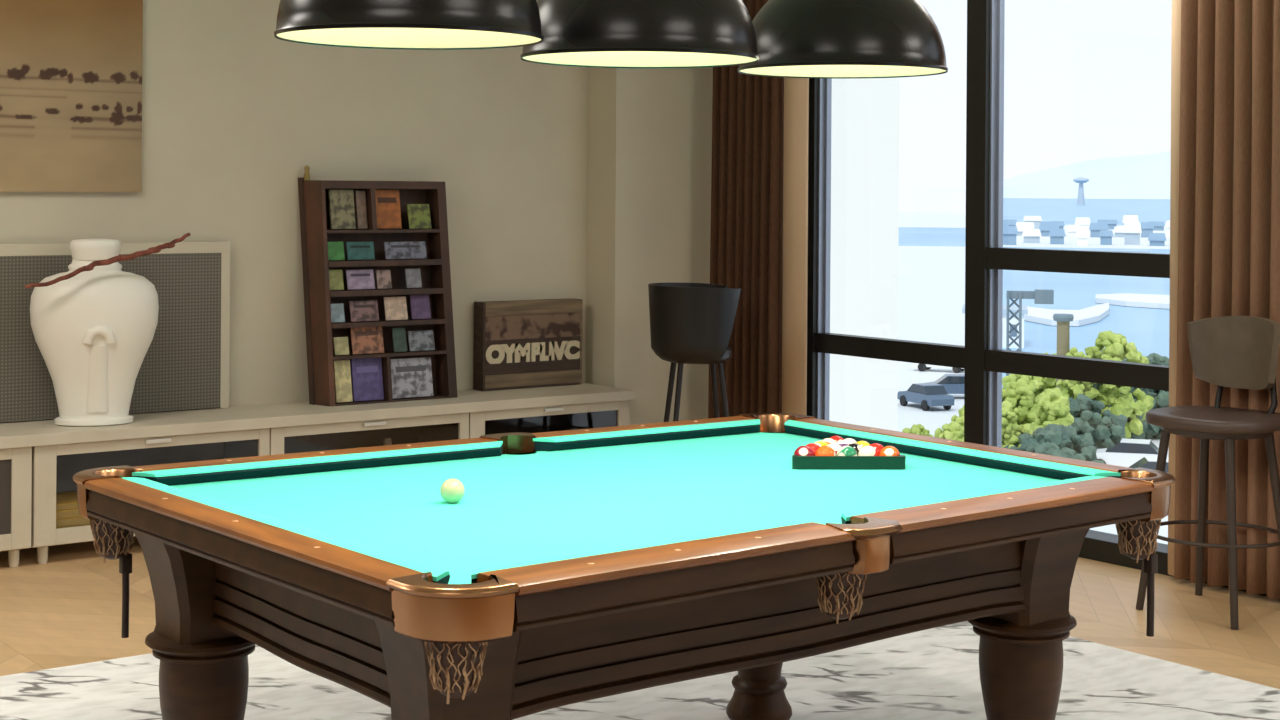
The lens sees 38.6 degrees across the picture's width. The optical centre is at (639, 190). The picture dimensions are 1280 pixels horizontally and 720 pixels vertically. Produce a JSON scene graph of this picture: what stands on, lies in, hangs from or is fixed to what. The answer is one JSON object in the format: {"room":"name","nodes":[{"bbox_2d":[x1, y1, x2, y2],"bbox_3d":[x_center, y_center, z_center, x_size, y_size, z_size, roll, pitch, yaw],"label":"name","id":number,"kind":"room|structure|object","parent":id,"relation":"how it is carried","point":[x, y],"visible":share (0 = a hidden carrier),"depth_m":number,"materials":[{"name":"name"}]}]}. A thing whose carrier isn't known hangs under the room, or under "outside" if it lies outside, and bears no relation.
{"room":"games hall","nodes":[
{"label":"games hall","id":0,"kind":"room"},
{"bbox_2d":[0,0,587,405],"bbox_3d":[-3.139,0.028,7.014,8.750,2.800,0.200,0,0,-37],"label":"wall","id":1,"kind":"structure","parent":0,"point":[234,113],"depth_m":8.11,"materials":[{"name":"paint"}]},
{"bbox_2d":[0,0,142,191],"bbox_3d":[-2.727,-0.509,7.174,1.597,1.020,0.031,0,0,-37],"label":"painting","id":2,"kind":"object","parent":1,"relation":"attached to","point":[71,70],"visible":1,"depth_m":7.46,"materials":[{"name":"brown fabric"}]},
{"bbox_2d":[0,536,1279,688],"bbox_3d":[-0.380,1.507,3.466,8.550,0.120,9.200,0,0,-37],"label":"floor","id":3,"kind":"structure","parent":0,"point":[66,610],"depth_m":6.24,"materials":[{"name":"brown wood"}]},
{"bbox_2d":[0,447,31,566],"bbox_3d":[-2.848,1.199,6.835,1.015,0.462,0.414,0,0,-37],"label":"base cabinet","id":4,"kind":"object","parent":3,"relation":"on","point":[15,463],"visible":0.99,"depth_m":6.94,"materials":[{"name":"grey paint"}]},
{"bbox_2d":[0,383,633,448],"bbox_3d":[-1.706,0.953,7.680,3.855,0.044,0.451,0,0,-37],"label":"countertop","id":5,"kind":"structure","parent":4,"relation":"on","point":[31,433],"depth_m":7.71,"materials":[{"name":"grey paint"}]},
{"bbox_2d":[30,239,158,425],"bbox_3d":[-2.171,0.559,7.290,0.494,0.737,0.328,0,0,-20],"label":"vase","id":6,"kind":"object","parent":5,"relation":"on","point":[93,330],"visible":0.88,"depth_m":7.20,"materials":[{"name":"white ceramic"}]},
{"bbox_2d":[25,233,190,288],"bbox_3d":[-2.078,0.272,7.199,0.680,0.209,0.089,0,0,-37],"label":"branch","id":7,"kind":"object","parent":6,"relation":"in","point":[171,244],"visible":1,"depth_m":7.16,"materials":[{"name":"brown plant"}]},
{"bbox_2d":[0,242,229,422],"bbox_3d":[-2.535,0.568,7.290,1.915,0.712,0.028,0,0,-37],"label":"woven panel","id":8,"kind":"object","parent":5,"relation":"on","point":[185,365],"visible":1,"depth_m":7.67,"materials":[{"name":"grey"}]},
{"bbox_2d":[298,166,457,405],"bbox_3d":[-1.171,0.412,8.202,0.679,1.044,0.249,0,0,-37],"label":"rack","id":9,"kind":"object","parent":5,"relation":"on","point":[316,232],"visible":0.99,"depth_m":8.18,"materials":[{"name":"brown wood"}]},
{"bbox_2d":[327,242,344,260],"bbox_3d":[-1.344,0.265,8.057,0.090,0.082,0.024,0,0,-37],"label":"booklet","id":10,"kind":"object","parent":9,"relation":"on","point":[335,249],"visible":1,"depth_m":8.06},
{"bbox_2d":[329,270,343,289],"bbox_3d":[-1.339,0.391,8.043,0.073,0.089,0.026,0,0,-37],"label":"booklet","id":11,"kind":"object","parent":9,"relation":"on","point":[335,276],"visible":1,"depth_m":8.04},
{"bbox_2d":[331,303,344,322],"bbox_3d":[-1.332,0.536,8.026,0.075,0.082,0.024,0,0,-37],"label":"booklet","id":12,"kind":"object","parent":9,"relation":"on","point":[337,310],"visible":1,"depth_m":8.03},
{"bbox_2d":[333,337,348,354],"bbox_3d":[-1.310,0.680,8.020,0.070,0.078,0.023,0,0,-37],"label":"booklet","id":13,"kind":"object","parent":9,"relation":"on","point":[341,347],"visible":1,"depth_m":8.02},
{"bbox_2d":[328,190,355,228],"bbox_3d":[-1.322,0.082,8.115,0.119,0.176,0.042,0,0,-37],"label":"booklet","id":14,"kind":"object","parent":9,"relation":"on","point":[341,202],"visible":1,"depth_m":8.11,"materials":[{"name":"beige paper"}]},
{"bbox_2d":[333,360,352,402],"bbox_3d":[-1.303,0.833,8.017,0.078,0.184,0.043,0,0,-37],"label":"booklet","id":15,"kind":"object","parent":9,"relation":"on","point":[342,384],"visible":1,"depth_m":8.01,"materials":[{"name":"beige paper"}]},
{"bbox_2d":[346,269,374,289],"bbox_3d":[-1.239,0.393,8.116,0.134,0.087,0.026,0,0,-37],"label":"booklet","id":16,"kind":"object","parent":9,"relation":"on","point":[356,279],"visible":1,"depth_m":8.11,"materials":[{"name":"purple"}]},
{"bbox_2d":[346,242,374,259],"bbox_3d":[-1.242,0.266,8.133,0.134,0.080,0.024,0,0,-37],"label":"booklet","id":17,"kind":"object","parent":9,"relation":"on","point":[355,250],"visible":1,"depth_m":8.13,"materials":[{"name":"teal"}]},
{"bbox_2d":[354,191,367,228],"bbox_3d":[-1.246,0.084,8.172,0.047,0.172,0.041,0,0,-37],"label":"booklet","id":18,"kind":"object","parent":9,"relation":"on","point":[360,198],"visible":1,"depth_m":8.16,"materials":[{"name":"beige paper"}]},
{"bbox_2d":[349,300,378,321],"bbox_3d":[-1.222,0.532,8.108,0.138,0.091,0.026,0,0,-37],"label":"booklet","id":19,"kind":"object","parent":9,"relation":"on","point":[360,311],"visible":1,"depth_m":8.11,"materials":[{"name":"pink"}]},
{"bbox_2d":[350,357,383,401],"bbox_3d":[-1.206,0.832,8.089,0.148,0.188,0.044,0,0,-37],"label":"booklet","id":20,"kind":"object","parent":9,"relation":"on","point":[366,373],"visible":1,"depth_m":8.08,"materials":[{"name":"purple paper"}]},
{"bbox_2d":[350,326,383,353],"bbox_3d":[-1.207,0.660,8.102,0.155,0.120,0.033,0,0,-37],"label":"booklet","id":21,"kind":"object","parent":9,"relation":"on","point":[364,340],"visible":1,"depth_m":8.10,"materials":[{"name":"brown"}]},
{"bbox_2d":[335,288,420,290],"bbox_3d":[-1.157,0.450,8.201,0.572,0.014,0.110,0,0,-37],"label":"shelf","id":22,"kind":"object","parent":9,"relation":"attached to","point":[345,289],"depth_m":8.20,"materials":[{"name":"brown wood"}]},
{"bbox_2d":[327,229,439,232],"bbox_3d":[-1.175,0.180,8.228,0.572,0.014,0.110,0,0,-37],"label":"shelf","id":23,"kind":"object","parent":9,"relation":"attached to","point":[328,230],"depth_m":8.19,"materials":[{"name":"brown wood"}]},
{"bbox_2d":[376,270,391,288],"bbox_3d":[-1.146,0.395,8.186,0.071,0.084,0.024,0,0,-37],"label":"booklet","id":24,"kind":"object","parent":9,"relation":"on","point":[383,277],"visible":1,"depth_m":8.18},
{"bbox_2d":[331,318,439,323],"bbox_3d":[-1.148,0.587,8.187,0.572,0.014,0.110,0,0,-37],"label":"shelf","id":25,"kind":"object","parent":9,"relation":"attached to","point":[347,320],"depth_m":8.19,"materials":[{"name":"brown wood"}]},
{"bbox_2d":[375,190,401,228],"bbox_3d":[-1.141,0.082,8.250,0.132,0.178,0.043,0,0,-37],"label":"booklet","id":26,"kind":"object","parent":9,"relation":"on","point":[388,212],"visible":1,"depth_m":8.25,"materials":[{"name":"orange paper"}]},
{"bbox_2d":[333,349,446,359],"bbox_3d":[-1.138,0.729,8.173,0.572,0.014,0.110,0,0,-37],"label":"shelf","id":27,"kind":"object","parent":9,"relation":"attached to","point":[388,354],"depth_m":8.19,"materials":[{"name":"brown wood"}]},
{"bbox_2d":[335,394,448,405],"bbox_3d":[-1.124,0.931,8.152,0.572,0.006,0.109,0,0,-37],"label":"shelf","id":28,"kind":"object","parent":9,"relation":"attached to","point":[387,397],"depth_m":8.11,"materials":[{"name":"brown wood"}]},
{"bbox_2d":[383,296,407,319],"bbox_3d":[-1.095,0.526,8.205,0.111,0.104,0.029,0,0,-37],"label":"booklet","id":29,"kind":"object","parent":9,"relation":"on","point":[395,307],"visible":1,"depth_m":8.20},
{"bbox_2d":[392,327,406,351],"bbox_3d":[-1.077,0.667,8.197,0.066,0.108,0.030,0,0,-37],"label":"booklet","id":30,"kind":"object","parent":9,"relation":"on","point":[398,334],"visible":1,"depth_m":8.20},
{"bbox_2d":[384,241,426,258],"bbox_3d":[-1.059,0.268,8.269,0.210,0.078,0.024,0,0,-37],"label":"booklet","id":31,"kind":"object","parent":9,"relation":"on","point":[393,250],"visible":1,"depth_m":8.27,"materials":[{"name":"grey"}]},
{"bbox_2d":[391,357,433,398],"bbox_3d":[-1.030,0.839,8.219,0.214,0.176,0.042,0,0,-37],"label":"booklet","id":32,"kind":"object","parent":9,"relation":"on","point":[411,377],"visible":1,"depth_m":8.21,"materials":[{"name":"beige paper"}]},
{"bbox_2d":[405,269,421,287],"bbox_3d":[-1.025,0.395,8.276,0.077,0.086,0.025,0,0,-37],"label":"booklet","id":33,"kind":"object","parent":9,"relation":"on","point":[413,276],"visible":1,"depth_m":8.27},
{"bbox_2d":[407,204,430,228],"bbox_3d":[-1.006,0.116,8.334,0.114,0.113,0.031,0,0,-37],"label":"booklet","id":34,"kind":"object","parent":9,"relation":"on","point":[418,214],"visible":1,"depth_m":8.33,"materials":[{"name":"paper"}]},
{"bbox_2d":[409,294,430,318],"bbox_3d":[-0.994,0.524,8.281,0.098,0.110,0.030,0,0,-37],"label":"booklet","id":35,"kind":"object","parent":9,"relation":"on","point":[420,304],"visible":1,"depth_m":8.28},
{"bbox_2d":[408,330,434,350],"bbox_3d":[-0.987,0.676,8.263,0.129,0.090,0.026,0,0,-37],"label":"booklet","id":36,"kind":"object","parent":9,"relation":"on","point":[418,340],"visible":1,"depth_m":8.26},
{"bbox_2d":[473,298,582,390],"bbox_3d":[-0.532,0.731,8.765,0.565,0.415,0.085,0,0,-37],"label":"decorative sign","id":37,"kind":"object","parent":5,"relation":"on","point":[519,344],"visible":1,"depth_m":8.71,"materials":[{"name":"brown wood"}]},
{"bbox_2d":[20,428,269,563],"bbox_3d":[-2.040,1.204,7.429,0.972,0.462,0.426,0,0,-37],"label":"base cabinet","id":38,"kind":"object","parent":3,"relation":"on","point":[54,467],"visible":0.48,"depth_m":7.37,"materials":[{"name":"grey paint"}]},
{"bbox_3d":[-2.254,1.320,7.218,0.203,0.040,0.263,0,0,-37],"label":"book","id":39,"kind":"object","parent":38,"relation":"in","visible":0},
{"bbox_2d":[56,516,91,527],"bbox_3d":[-2.251,1.283,7.220,0.203,0.034,0.262,0,0,-37],"label":"book","id":40,"kind":"object","parent":39,"relation":"on","point":[72,521],"visible":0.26,"depth_m":7.09,"materials":[{"name":"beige paper"}]},
{"bbox_2d":[56,509,80,518],"bbox_3d":[-2.254,1.250,7.218,0.203,0.030,0.262,0,0,-37],"label":"book","id":41,"kind":"object","parent":40,"relation":"on","point":[73,512],"visible":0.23,"depth_m":7.08,"materials":[{"name":"yellow paper"}]},
{"bbox_2d":[56,491,77,510],"bbox_3d":[-2.250,1.222,7.220,0.203,0.026,0.262,0,0,-37],"label":"book","id":42,"kind":"object","parent":41,"relation":"on","point":[65,500],"visible":0.27,"depth_m":7.13,"materials":[{"name":"orange paper"}]},
{"bbox_2d":[270,413,468,454],"bbox_3d":[-1.263,1.210,8.009,0.954,0.462,0.426,0,0,-37],"label":"base cabinet","id":43,"kind":"object","parent":3,"relation":"on","point":[370,433],"visible":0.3,"depth_m":8.11,"materials":[{"name":"grey paint"}]},
{"bbox_2d":[469,400,629,437],"bbox_3d":[-0.522,1.215,8.561,0.882,0.462,0.426,0,0,-37],"label":"base cabinet","id":44,"kind":"object","parent":3,"relation":"on","point":[614,413],"visible":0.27,"depth_m":8.67,"materials":[{"name":"grey paint"}]},
{"bbox_2d":[0,621,1279,719],"bbox_3d":[-0.512,1.440,3.760,5.690,0.012,4.230,0,0,-37],"label":"rug","id":45,"kind":"object","parent":3,"relation":"on","point":[933,673],"visible":0.31,"depth_m":5.26,"materials":[{"name":"fabric"}]},
{"bbox_2d":[72,413,1174,719],"bbox_3d":[0.006,1.042,4.165,2.133,0.791,1.612,0,0,-37],"label":"pool table","id":46,"kind":"object","parent":45,"relation":"on","point":[579,565],"visible":1,"depth_m":3.84,"materials":[{"name":"fabric"}]},
{"bbox_2d":[122,477,448,581],"bbox_3d":[-0.738,0.650,3.612,0.050,0.008,1.327,0,0,-39],"label":"cushion","id":47,"kind":"object","parent":46,"relation":"on","point":[392,565],"depth_m":3.42,"materials":[{"name":"fabric"}]},
{"bbox_2d":[132,441,502,476],"bbox_3d":[-0.745,0.650,4.452,0.987,0.008,0.050,0,0,-35],"label":"cushion","id":48,"kind":"object","parent":46,"relation":"on","point":[457,449],"depth_m":4.44,"materials":[{"name":"fabric"}]},
{"bbox_2d":[440,478,464,502],"bbox_3d":[-0.410,0.655,4.001,0.053,0.053,0.053,0,0,-37],"label":"cue ball","id":49,"kind":"object","parent":46,"relation":"on","point":[452,490],"visible":1,"depth_m":3.98,"materials":[{"name":"beige"}]},
{"bbox_2d":[471,521,815,578],"bbox_3d":[0.015,0.656,3.378,0.817,0.008,0.050,0,0,-39],"label":"cushion","id":50,"kind":"object","parent":46,"relation":"on","point":[477,573],"depth_m":3.36,"materials":[{"name":"fabric"}]},
{"bbox_2d":[533,419,759,441],"bbox_3d":[0.045,0.656,5.012,0.765,0.008,0.050,0,0,-35],"label":"cushion","id":51,"kind":"object","parent":46,"relation":"on","point":[722,426],"depth_m":5.01,"materials":[{"name":"fabric"}]},
{"bbox_2d":[792,454,905,469],"bbox_3d":[0.492,0.672,4.585,0.259,0.032,0.284,0,0,-37],"label":"triangle","id":52,"kind":"object","parent":46,"relation":"on","point":[898,462],"visible":0.66,"depth_m":4.52,"materials":[{"name":"green plastic"}]},
{"bbox_2d":[784,420,1120,475],"bbox_3d":[0.756,0.661,4.747,0.050,0.008,1.184,0,0,-36],"label":"cushion","id":53,"kind":"object","parent":46,"relation":"on","point":[1031,464],"depth_m":4.66,"materials":[{"name":"fabric"}]},
{"bbox_2d":[841,476,1104,520],"bbox_3d":[0.735,0.661,3.967,0.871,0.008,0.050,0,0,-39],"label":"cushion","id":54,"kind":"object","parent":46,"relation":"on","point":[1087,480],"depth_m":3.94,"materials":[{"name":"fabric"}]},
{"bbox_2d":[648,282,740,421],"bbox_3d":[0.246,0.936,8.200,0.426,1.034,0.442,0,0,-9],"label":"bar stool","id":55,"kind":"object","parent":3,"relation":"on","point":[691,323],"visible":0.76,"depth_m":8.03,"materials":[{"name":"black plastic"}]},
{"bbox_2d":[1136,316,1279,629],"bbox_3d":[2.009,0.955,6.373,0.478,1.021,0.478,0,0,-41],"label":"bar stool","id":56,"kind":"object","parent":3,"relation":"on","point":[1241,352],"visible":0.96,"depth_m":6.41,"materials":[{"name":"brown leather"}]},
{"bbox_2d":[586,67,712,424],"bbox_3d":[0.055,0.050,9.121,0.610,2.800,0.240,0,0,-37],"label":"pilaster","id":57,"kind":"object","parent":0,"point":[649,134],"visible":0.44,"depth_m":8.97,"materials":[{"name":"paint"}]},
{"bbox_2d":[806,85,808,414],"bbox_3d":[0.547,0.054,9.046,0.090,2.800,0.948,0,0,-37],"label":"wall","id":58,"kind":"structure","parent":0,"point":[808,85],"depth_m":8.64,"materials":[{"name":"paint"}]},
{"bbox_3d":[-0.360,-1.428,3.341,8.800,0.150,9.400,0,0,-37],"label":"ceiling","id":59,"kind":"structure","parent":0,"visible":0},
{"bbox_2d":[274,0,543,49],"bbox_3d":[-0.434,-0.820,3.479,0.508,1.064,0.508,0,0,-37],"label":"pendant lamp","id":60,"kind":"object","parent":59,"relation":"hanging from","point":[374,24],"visible":1,"depth_m":3.32,"materials":[{"name":"black metal"}]},
{"bbox_2d":[520,0,758,67],"bbox_3d":[0.003,-0.814,3.893,0.508,1.072,0.508,0,0,-37],"label":"pendant lamp","id":61,"kind":"object","parent":59,"relation":"hanging from","point":[578,33],"visible":0.91,"depth_m":3.69,"materials":[{"name":"black metal"}]},
{"bbox_2d":[708,0,808,418],"bbox_3d":[0.546,0.052,8.723,0.078,2.764,0.715,0,0,-37],"label":"curtain","id":62,"kind":"object","parent":59,"relation":"hanging from","point":[759,169],"visible":0.66,"depth_m":8.64,"materials":[{"name":"brown fabric"}]},
{"bbox_2d":[737,0,947,78],"bbox_3d":[0.494,-0.817,4.441,0.508,1.058,0.508,0,0,-37],"label":"pendant lamp","id":63,"kind":"object","parent":59,"relation":"hanging from","point":[834,39],"visible":0.91,"depth_m":4.25,"materials":[{"name":"black metal"}]},
{"bbox_2d":[1168,0,1279,598],"bbox_3d":[2.376,0.064,6.383,0.102,2.764,1.295,0,0,-37],"label":"curtain","id":64,"kind":"object","parent":59,"relation":"hanging from","point":[1225,166],"visible":0.8,"depth_m":6.69,"materials":[{"name":"brown fabric"}]},
{"label":"outside","id":65,"kind":"structure","parent":0,"visible":0},
{"bbox_2d":[1024,303,1108,325],"bbox_3d":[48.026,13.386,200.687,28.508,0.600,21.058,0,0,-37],"label":"boat","id":66,"kind":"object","parent":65,"point":[1096,313],"visible":0.67,"depth_m":193.75,"materials":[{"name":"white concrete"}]},
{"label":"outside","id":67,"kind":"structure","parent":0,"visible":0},
{"bbox_2d":[1003,198,1169,224],"bbox_3d":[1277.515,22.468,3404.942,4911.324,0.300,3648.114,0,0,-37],"label":"bay water","id":68,"kind":"structure","parent":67,"point":[1066,210],"depth_m":1594.36,"materials":[{"name":"liquid"}]},
{"bbox_2d":[1073,177,1088,204],"bbox_3d":[538.887,0.212,2235.982,20.000,34.000,20.000,0,0,-37],"label":"tower","id":69,"kind":"structure","parent":68,"relation":"on","point":[1080,201],"depth_m":2232.54,"materials":[{"name":"blue"}]},
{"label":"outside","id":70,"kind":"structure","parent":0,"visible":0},
{"bbox_2d":[1096,293,1169,308],"bbox_3d":[66.937,13.518,222.736,19.482,0.600,26.972,0,0,-37],"label":"road","id":71,"kind":"structure","parent":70,"point":[1124,299],"depth_m":222.13,"materials":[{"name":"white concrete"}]},
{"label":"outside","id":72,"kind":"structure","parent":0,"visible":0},
{"bbox_2d":[1003,151,1170,198],"bbox_3d":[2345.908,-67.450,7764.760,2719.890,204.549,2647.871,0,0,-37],"label":"hill","id":73,"kind":"structure","parent":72,"point":[1147,176],"depth_m":7190.92,"materials":[{"name":"white"}]},
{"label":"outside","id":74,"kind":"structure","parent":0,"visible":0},
{"bbox_3d":[31.455,13.780,99.530,69.126,0.300,49.382,0,0,-37],"label":"park","id":75,"kind":"object","parent":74,"visible":0},
{"bbox_2d":[960,389,1029,434],"bbox_3d":[17.650,11.651,90.306,4.166,3.972,3.958,0,0,-37],"label":"tree","id":76,"kind":"object","parent":75,"relation":"on","point":[1022,413],"visible":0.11,"depth_m":89.40,"materials":[{"name":"green plant"}]},
{"bbox_2d":[1002,400,1020,447],"bbox_3d":[16.335,11.498,82.280,2.331,4.142,2.244,0,0,-37],"label":"tree","id":77,"kind":"object","parent":75,"relation":"on","point":[1008,417],"visible":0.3,"depth_m":82.00,"materials":[{"name":"green plant"}]},
{"bbox_2d":[1006,374,1043,435],"bbox_3d":[18.842,11.112,89.950,2.765,4.948,2.885,0,0,-37],"label":"tree","id":78,"kind":"object","parent":75,"relation":"on","point":[1022,388],"visible":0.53,"depth_m":89.44,"materials":[{"name":"green plant"}]},
{"bbox_2d":[1009,438,1072,458],"bbox_3d":[17.004,12.151,78.266,4.240,3.097,4.370,0,0,-37],"label":"tree","id":79,"kind":"object","parent":75,"relation":"on","point":[1047,448],"visible":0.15,"depth_m":77.86,"materials":[{"name":"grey plant"}]},
{"bbox_2d":[1032,352,1056,400],"bbox_3d":[23.354,11.459,105.384,3.989,4.318,4.173,0,0,-37],"label":"tree","id":80,"kind":"object","parent":75,"relation":"on","point":[1042,384],"visible":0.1,"depth_m":104.09,"materials":[{"name":"green plant"}]},
{"bbox_2d":[1029,387,1073,434],"bbox_3d":[19.564,11.399,85.704,3.203,4.384,3.185,0,0,-37],"label":"tree","id":81,"kind":"object","parent":75,"relation":"on","point":[1053,408],"visible":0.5,"depth_m":85.41,"materials":[{"name":"green plant"}]},
{"bbox_2d":[1004,424,1104,463],"bbox_3d":[18.377,12.121,81.882,4.862,3.435,5.259,0,0,-37],"label":"tree","id":82,"kind":"object","parent":75,"relation":"on","point":[1066,438],"visible":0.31,"depth_m":81.24,"materials":[{"name":"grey plant"}]},
{"bbox_2d":[1053,314,1073,387],"bbox_3d":[22.510,10.082,97.417,1.100,7.050,1.100,0,0,-37],"label":"post","id":83,"kind":"object","parent":75,"relation":"on","point":[1063,320],"visible":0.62,"depth_m":97.11,"materials":[{"name":"brown"}]},
{"bbox_2d":[1056,347,1101,416],"bbox_3d":[22.922,10.921,96.224,2.696,5.385,2.671,0,0,-37],"label":"tree","id":84,"kind":"object","parent":75,"relation":"on","point":[1073,389],"visible":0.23,"depth_m":95.98,"materials":[{"name":"green plant"}]},
{"bbox_2d":[1069,394,1126,448],"bbox_3d":[22.418,11.984,92.222,4.360,3.562,4.119,0,0,-37],"label":"tree","id":85,"kind":"object","parent":75,"relation":"on","point":[1105,431],"visible":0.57,"depth_m":91.25,"materials":[{"name":"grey plant"}]},
{"bbox_2d":[1079,330,1153,438],"bbox_3d":[24.905,10.495,96.787,4.256,6.264,4.273,0,0,-37],"label":"tree","id":86,"kind":"object","parent":75,"relation":"on","point":[1117,348],"visible":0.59,"depth_m":96.01,"materials":[{"name":"green plant"}]},
{"bbox_2d":[1091,383,1147,438],"bbox_3d":[24.920,11.912,97.739,4.889,3.882,4.995,0,0,-37],"label":"tree","id":87,"kind":"object","parent":75,"relation":"on","point":[1097,385],"visible":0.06,"depth_m":96.70,"materials":[{"name":"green plant"}]},
{"bbox_2d":[1143,388,1168,438],"bbox_3d":[28.289,11.737,98.988,4.286,3.984,4.297,0,0,-37],"label":"tree","id":88,"kind":"object","parent":75,"relation":"on","point":[1162,399],"visible":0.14,"depth_m":97.30,"materials":[{"name":"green plant"}]},
{"bbox_2d":[1146,353,1168,365],"bbox_3d":[30.961,11.816,109.737,4.897,4.328,4.633,0,0,-37],"label":"tree","id":89,"kind":"object","parent":75,"relation":"on","point":[1153,358],"visible":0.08,"depth_m":109.06,"materials":[{"name":"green plant"}]},
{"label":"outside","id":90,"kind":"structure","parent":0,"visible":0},
{"bbox_2d":[1001,247,1169,387],"bbox_3d":[114.710,14.351,304.627,359.765,0.300,285.003,0,0,-37],"label":"water","id":91,"kind":"structure","parent":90,"point":[1148,328],"depth_m":219.55,"materials":[{"name":"liquid"}]},
{"bbox_3d":[4.914,0.084,3.320,0.250,2.800,2.650,0,0,-37],"label":"wall","id":92,"kind":"structure","parent":0,"visible":0},
{"bbox_2d":[807,0,1279,598],"bbox_3d":[2.452,0.067,6.507,0.150,2.800,5.402,0,0,-37],"label":"window","id":93,"kind":"structure","parent":92,"relation":"in","point":[982,358],"depth_m":7.77,"materials":[{"name":"black metal"}]},
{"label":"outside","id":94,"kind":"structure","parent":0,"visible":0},
{"bbox_2d":[897,212,1169,543],"bbox_3d":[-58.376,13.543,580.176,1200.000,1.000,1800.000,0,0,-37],"label":"ground","id":95,"kind":"structure","parent":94,"point":[931,279],"depth_m":233.85,"materials":[{"name":"white"}]},
{"bbox_2d":[829,77,899,430],"bbox_3d":[0.595,-3.796,50.884,15.922,34.500,16.003,0,0,-37],"label":"tower block","id":96,"kind":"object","parent":95,"relation":"on","point":[865,111],"visible":0.02,"depth_m":45.66,"materials":[{"name":"white"}]},
{"bbox_2d":[902,424,933,436],"bbox_3d":[13.595,12.459,88.979,2.749,2.231,2.490,0,0,-37],"label":"tree","id":97,"kind":"object","parent":95,"relation":"on","point":[919,429],"visible":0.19,"depth_m":88.83,"materials":[{"name":"green plant"}]},
{"bbox_2d":[897,383,954,410],"bbox_3d":[17.863,12.825,114.589,1.780,1.500,4.270,0,0,-22],"label":"car","id":98,"kind":"object","parent":95,"relation":"on","point":[927,395],"visible":1,"depth_m":113.48,"materials":[{"name":"blue metal"}]},
{"bbox_2d":[927,374,964,393],"bbox_3d":[20.481,12.843,120.255,4.270,1.500,1.780,0,0,3],"label":"car","id":99,"kind":"object","parent":95,"relation":"on","point":[952,383],"visible":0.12,"depth_m":119.51,"materials":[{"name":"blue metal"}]},
{"bbox_2d":[934,421,963,441],"bbox_3d":[14.768,12.229,86.817,2.678,2.663,2.798,0,0,-37],"label":"tree","id":100,"kind":"object","parent":95,"relation":"on","point":[954,430],"visible":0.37,"depth_m":86.40,"materials":[{"name":"green plant"}]},
{"bbox_2d":[962,304,1027,347],"bbox_3d":[31.401,11.969,161.968,5.600,3.400,6.600,0,0,11],"label":"shed","id":101,"kind":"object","parent":95,"relation":"on","point":[1013,308],"visible":0.23,"depth_m":158.75,"materials":[{"name":"white"}]},
{"bbox_2d":[1003,226,1017,244],"bbox_3d":[96.733,11.639,480.020,4.915,4.973,4.801,0,0,11],"label":"house","id":102,"kind":"structure","parent":95,"relation":"on","point":[1009,232],"depth_m":478.25,"materials":[{"name":"blue"}]},
{"bbox_2d":[1006,289,1053,375],"bbox_3d":[25.401,10.054,119.321,3.000,7.253,1.000,0,0,11],"label":"crane","id":103,"kind":"object","parent":95,"relation":"on","point":[1040,296],"visible":0.59,"depth_m":119.10,"materials":[{"name":"grey metal"}]},
{"bbox_2d":[1022,229,1041,242],"bbox_3d":[107.133,12.361,500.542,5.307,3.675,5.416,0,0,12],"label":"house","id":104,"kind":"structure","parent":95,"relation":"on","point":[1030,235],"depth_m":498.63,"materials":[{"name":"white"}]},
{"bbox_2d":[1039,222,1059,235],"bbox_3d":[129.774,12.038,580.119,6.584,4.636,5.607,0,0,13],"label":"house","id":105,"kind":"structure","parent":95,"relation":"on","point":[1044,227],"depth_m":578.43,"materials":[{"name":"blue"}]},
{"bbox_2d":[1048,229,1065,243],"bbox_3d":[111.856,12.215,490.763,4.594,4.032,5.325,0,0,13],"label":"house","id":106,"kind":"structure","parent":95,"relation":"on","point":[1056,235],"depth_m":488.87,"materials":[{"name":"blue"}]},
{"bbox_2d":[1075,227,1089,245],"bbox_3d":[116.023,11.838,479.964,3.675,4.845,4.928,0,0,14],"label":"house","id":107,"kind":"structure","parent":95,"relation":"on","point":[1082,233],"depth_m":478.13,"materials":[{"name":"white"}]},
{"bbox_2d":[1089,223,1108,236],"bbox_3d":[143.354,12.206,571.719,6.132,4.490,4.355,0,0,14],"label":"house","id":108,"kind":"structure","parent":95,"relation":"on","point":[1094,228],"depth_m":570.43,"materials":[{"name":"blue"}]},
{"bbox_2d":[1099,230,1113,244],"bbox_3d":[124.107,12.394,487.194,3.974,3.846,4.030,0,0,14],"label":"house","id":109,"kind":"structure","parent":95,"relation":"on","point":[1106,236],"depth_m":485.78,"materials":[{"name":"blue"}]},
{"bbox_2d":[1123,222,1141,244],"bbox_3d":[131.809,11.315,489.993,4.987,6.111,4.084,0,0,15],"label":"house","id":110,"kind":"structure","parent":95,"relation":"on","point":[1132,230],"depth_m":488.63,"materials":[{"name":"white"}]},
{"bbox_2d":[1096,438,1168,466],"bbox_3d":[23.736,12.866,88.861,4.270,1.500,1.780,0,0,18],"label":"car","id":111,"kind":"object","parent":95,"relation":"on","point":[1125,452],"visible":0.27,"depth_m":88.21,"materials":[{"name":"white paint"}]},
{"bbox_2d":[1128,456,1167,472],"bbox_3d":[23.270,12.863,82.769,4.270,1.500,1.780,0,0,8],"label":"car","id":112,"kind":"object","parent":95,"relation":"on","point":[1145,462],"visible":0.06,"depth_m":82.24,"materials":[{"name":"white paint"}]},
{"bbox_2d":[1148,233,1166,245],"bbox_3d":[136.039,12.728,481.410,4.794,3.343,5.586,0,0,16],"label":"house","id":113,"kind":"structure","parent":95,"relation":"on","point":[1156,239],"depth_m":479.42,"materials":[{"name":"blue"}]},
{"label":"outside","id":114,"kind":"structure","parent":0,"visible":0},
{"bbox_2d":[898,227,965,245],"bbox_3d":[72.044,14.053,597.247,225.321,0.300,231.613,0,0,-37],"label":"water","id":115,"kind":"structure","parent":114,"point":[908,236],"depth_m":562.41,"materials":[{"name":"liquid"}]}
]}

